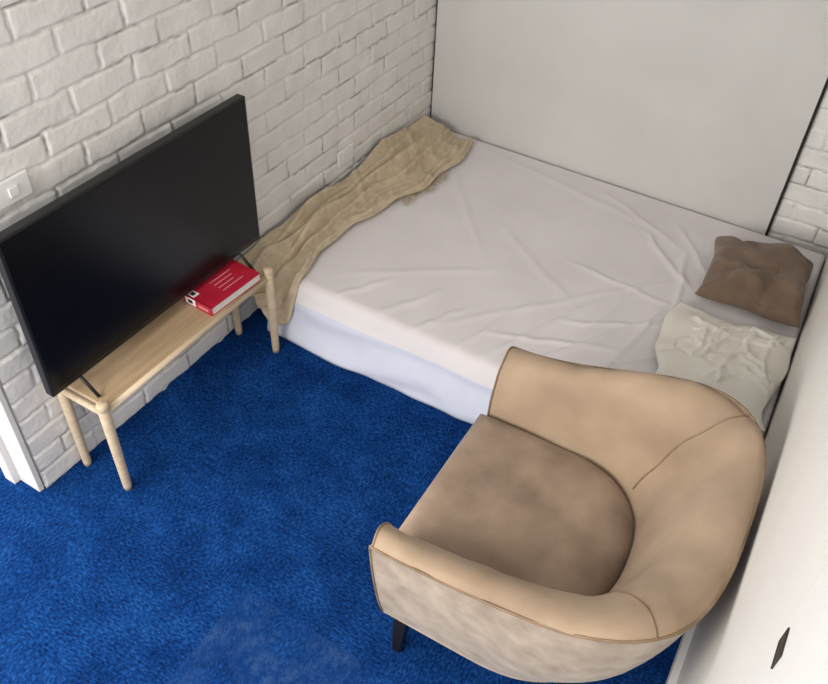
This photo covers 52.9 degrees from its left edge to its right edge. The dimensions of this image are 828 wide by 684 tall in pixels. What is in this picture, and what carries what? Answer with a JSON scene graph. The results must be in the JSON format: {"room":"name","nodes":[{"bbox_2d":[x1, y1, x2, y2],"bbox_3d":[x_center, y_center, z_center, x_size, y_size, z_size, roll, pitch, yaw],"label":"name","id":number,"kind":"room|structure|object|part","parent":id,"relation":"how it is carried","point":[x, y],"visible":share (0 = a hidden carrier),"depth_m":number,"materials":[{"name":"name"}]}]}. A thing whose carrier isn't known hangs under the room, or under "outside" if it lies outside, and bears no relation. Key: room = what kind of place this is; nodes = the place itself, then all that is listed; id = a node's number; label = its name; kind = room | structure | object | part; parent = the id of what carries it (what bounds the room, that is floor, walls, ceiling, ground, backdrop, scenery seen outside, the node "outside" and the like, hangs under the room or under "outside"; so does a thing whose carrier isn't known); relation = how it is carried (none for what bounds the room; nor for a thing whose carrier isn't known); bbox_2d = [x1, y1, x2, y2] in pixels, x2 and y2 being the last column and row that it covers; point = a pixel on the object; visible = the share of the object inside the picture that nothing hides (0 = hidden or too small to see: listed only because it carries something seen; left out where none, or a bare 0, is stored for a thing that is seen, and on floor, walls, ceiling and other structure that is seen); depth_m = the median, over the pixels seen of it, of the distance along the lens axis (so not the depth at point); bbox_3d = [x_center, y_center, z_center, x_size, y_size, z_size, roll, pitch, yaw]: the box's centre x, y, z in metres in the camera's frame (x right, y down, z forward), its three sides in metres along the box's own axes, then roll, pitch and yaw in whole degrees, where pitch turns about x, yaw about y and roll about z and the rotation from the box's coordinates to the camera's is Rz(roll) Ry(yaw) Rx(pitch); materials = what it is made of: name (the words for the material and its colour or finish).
{"room":"bedroom","nodes":[
{"label":"bedroom","id":0,"kind":"room"},
{"bbox_2d":[0,379,44,491],"bbox_3d":[-0.579,-1.419,2.870,0.220,2.900,2.888,24,47,21],"label":"door frame","id":1,"kind":"object","parent":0,"point":[1,384],"visible":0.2,"depth_m":2.70,"materials":[{"name":"paint"}]},
{"bbox_2d":[0,0,436,488],"bbox_3d":[-0.540,-1.293,2.738,0.016,2.900,2.620,24,47,21],"label":"wall","id":2,"kind":"structure","parent":0,"point":[86,86],"depth_m":2.79,"materials":[{"name":"brick"}]},
{"bbox_2d":[0,437,19,483],"bbox_3d":[-1.348,-0.577,1.927,0.050,2.900,0.023,24,47,21],"label":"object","id":3,"kind":"object","parent":2,"relation":"attached to","point":[10,473],"visible":1,"depth_m":2.85,"materials":[{"name":"paint"}]},
{"bbox_2d":[0,169,32,210],"bbox_3d":[-1.102,-0.415,2.285,0.017,0.075,0.120,24,47,21],"label":"light switch","id":4,"kind":"object","parent":2,"relation":"attached to","point":[16,187],"visible":1,"depth_m":2.28,"materials":[{"name":"plastic"}]},
{"bbox_2d":[337,142,353,167],"bbox_3d":[-0.306,-0.841,3.751,0.016,0.075,0.120,24,47,21],"label":"wall socket","id":5,"kind":"object","parent":2,"relation":"attached to","point":[347,153],"visible":1,"depth_m":3.74,"materials":[{"name":"plastic"}]},
{"bbox_2d":[430,0,437,117],"bbox_3d":[0.140,-2.032,3.565,0.012,2.900,0.018,24,47,21],"label":"trim","id":6,"kind":"structure","parent":2,"relation":"attached to","point":[437,0],"depth_m":4.13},
{"bbox_2d":[0,308,682,683],"bbox_3d":[-0.688,0.678,2.785,4.000,0.050,5.500,24,47,21],"label":"floor","id":7,"kind":"structure","parent":0,"point":[263,481],"depth_m":2.77,"materials":[{"name":"blue carpet"}]},
{"bbox_2d":[57,259,278,490],"bbox_3d":[-0.859,0.078,3.062,0.235,0.432,0.869,24,47,21],"label":"bench","id":8,"kind":"object","parent":7,"relation":"on","point":[140,358],"visible":0.72,"depth_m":2.83,"materials":[{"name":"brown wood"}]},
{"bbox_3d":[-1.158,0.278,2.832,0.039,0.432,0.039,24,47,21],"label":"leg","id":9,"kind":"part","parent":8,"relation":"part of","materials":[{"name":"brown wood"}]},
{"bbox_3d":[-1.067,0.193,2.683,0.196,0.023,0.023,24,47,21],"label":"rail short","id":10,"kind":"part","parent":8,"relation":"part of","materials":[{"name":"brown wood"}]},
{"bbox_3d":[-0.990,0.352,2.763,0.039,0.432,0.039,24,47,21],"label":"leg","id":11,"kind":"part","parent":8,"relation":"part of","materials":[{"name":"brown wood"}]},
{"bbox_2d":[0,94,259,397],"bbox_3d":[-0.848,-0.310,2.722,0.144,0.652,1.010,24,47,21],"label":"television","id":12,"kind":"object","parent":8,"relation":"on","point":[86,271],"visible":0.98,"depth_m":2.62,"materials":[{"name":"plastic"}]},
{"bbox_3d":[-0.769,-0.012,2.908,0.023,0.023,0.830,24,47,21],"label":"rail long","id":13,"kind":"part","parent":8,"relation":"part of","materials":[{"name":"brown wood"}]},
{"bbox_2d":[183,259,260,315],"bbox_3d":[-0.706,-0.203,3.067,0.142,0.037,0.257,26,48,23],"label":"paperback book","id":14,"kind":"object","parent":8,"relation":"on","point":[233,279],"visible":0.91,"depth_m":3.04,"materials":[{"name":"paper"}]},
{"bbox_3d":[-0.729,-0.195,3.362,0.039,0.432,0.039,24,47,21],"label":"leg","id":15,"kind":"part","parent":8,"relation":"part of","materials":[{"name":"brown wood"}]},
{"bbox_3d":[-0.561,-0.121,3.292,0.039,0.432,0.039,24,47,21],"label":"leg","id":16,"kind":"part","parent":8,"relation":"part of","materials":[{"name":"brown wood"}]},
{"bbox_2d":[267,132,824,436],"bbox_3d":[0.587,-0.222,3.570,1.983,0.281,1.531,24,47,21],"label":"bed","id":17,"kind":"object","parent":7,"relation":"on","point":[426,299],"visible":0.66,"depth_m":3.42,"materials":[{"name":"fabric"}]},
{"bbox_2d":[238,115,473,325],"bbox_3d":[-0.190,-0.593,3.772,0.369,0.305,1.500,24,47,21],"label":"throw blanket","id":18,"kind":"object","parent":17,"relation":"on","point":[405,162],"visible":0.94,"depth_m":3.71,"materials":[{"name":"fabric"}]},
{"bbox_2d":[654,301,795,431],"bbox_3d":[1.129,0.045,3.073,0.488,0.056,0.567,24,47,21],"label":"pillow","id":19,"kind":"object","parent":17,"relation":"on","point":[748,364],"visible":0.87,"depth_m":3.06,"materials":[{"name":"white fabric"}]},
{"bbox_2d":[695,236,813,327],"bbox_3d":[1.392,-0.276,3.373,0.406,0.158,0.442,20,46,17],"label":"cushion","id":20,"kind":"object","parent":17,"relation":"on","point":[765,280],"visible":1,"depth_m":3.28,"materials":[{"name":"brown fabric"}]},
{"bbox_2d":[369,346,766,683],"bbox_3d":[0.417,0.561,2.353,0.826,0.797,0.905,23,47,20],"label":"armchair","id":21,"kind":"object","parent":7,"relation":"on","point":[582,524],"visible":1,"depth_m":2.26,"materials":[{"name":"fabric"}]},
{"bbox_3d":[-0.036,0.850,2.473,0.048,0.176,0.067,23,47,20],"label":"leg","id":22,"kind":"part","parent":21,"relation":"part of","materials":[{"name":"black wood"}]},
{"bbox_2d":[399,414,634,595],"bbox_3d":[0.326,0.514,2.412,0.595,0.118,0.588,23,47,20],"label":"seat cushion","id":23,"kind":"object","parent":21,"relation":"on","point":[522,497],"depth_m":2.38,"materials":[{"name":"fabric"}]},
{"bbox_2d":[431,0,827,234],"bbox_3d":[0.886,-1.694,3.247,1.745,2.900,0.022,24,47,21],"label":"wall panel","id":24,"kind":"object","parent":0,"point":[704,107],"depth_m":3.69,"materials":[{"name":"paint"}]},
{"bbox_2d":[676,255,827,683],"bbox_3d":[0.690,0.186,1.230,0.100,2.900,5.504,23,47,20],"label":"wardrobe","id":25,"kind":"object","parent":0,"point":[784,554],"depth_m":1.72,"materials":[{"name":"paint"}]},
{"bbox_2d":[666,625,695,683],"bbox_3d":[0.726,1.025,2.401,0.020,0.080,1.206,23,47,20],"label":"baseboard","id":26,"kind":"structure","parent":25,"relation":"attached to","point":[679,658],"depth_m":2.46,"materials":[{"name":"paint"}]},
{"bbox_2d":[746,566,827,683],"bbox_3d":[0.404,0.708,1.242,0.018,2.100,0.225,24,47,21],"label":"door","id":27,"kind":"structure","parent":25,"relation":"attached to","point":[804,659],"depth_m":0.92,"materials":[{"name":"paint"}]},
{"bbox_2d":[770,627,789,668],"bbox_3d":[0.446,0.373,1.013,0.002,0.035,0.042,24,47,21],"label":"door handle","id":28,"kind":"object","parent":27,"relation":"attached to","point":[781,643],"visible":1,"depth_m":1.01,"materials":[{"name":"black metal"}]},
{"bbox_2d":[767,86,827,260],"bbox_3d":[1.817,-1.300,2.880,0.520,2.900,0.016,24,47,21],"label":"wall","id":29,"kind":"structure","parent":0,"point":[801,218],"depth_m":3.58,"materials":[{"name":"brick"}]},
{"bbox_2d":[765,78,827,235],"bbox_3d":[1.642,-1.367,2.942,0.011,2.900,0.018,24,47,21],"label":"trim","id":30,"kind":"structure","parent":29,"relation":"attached to","point":[826,83],"depth_m":3.48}
]}

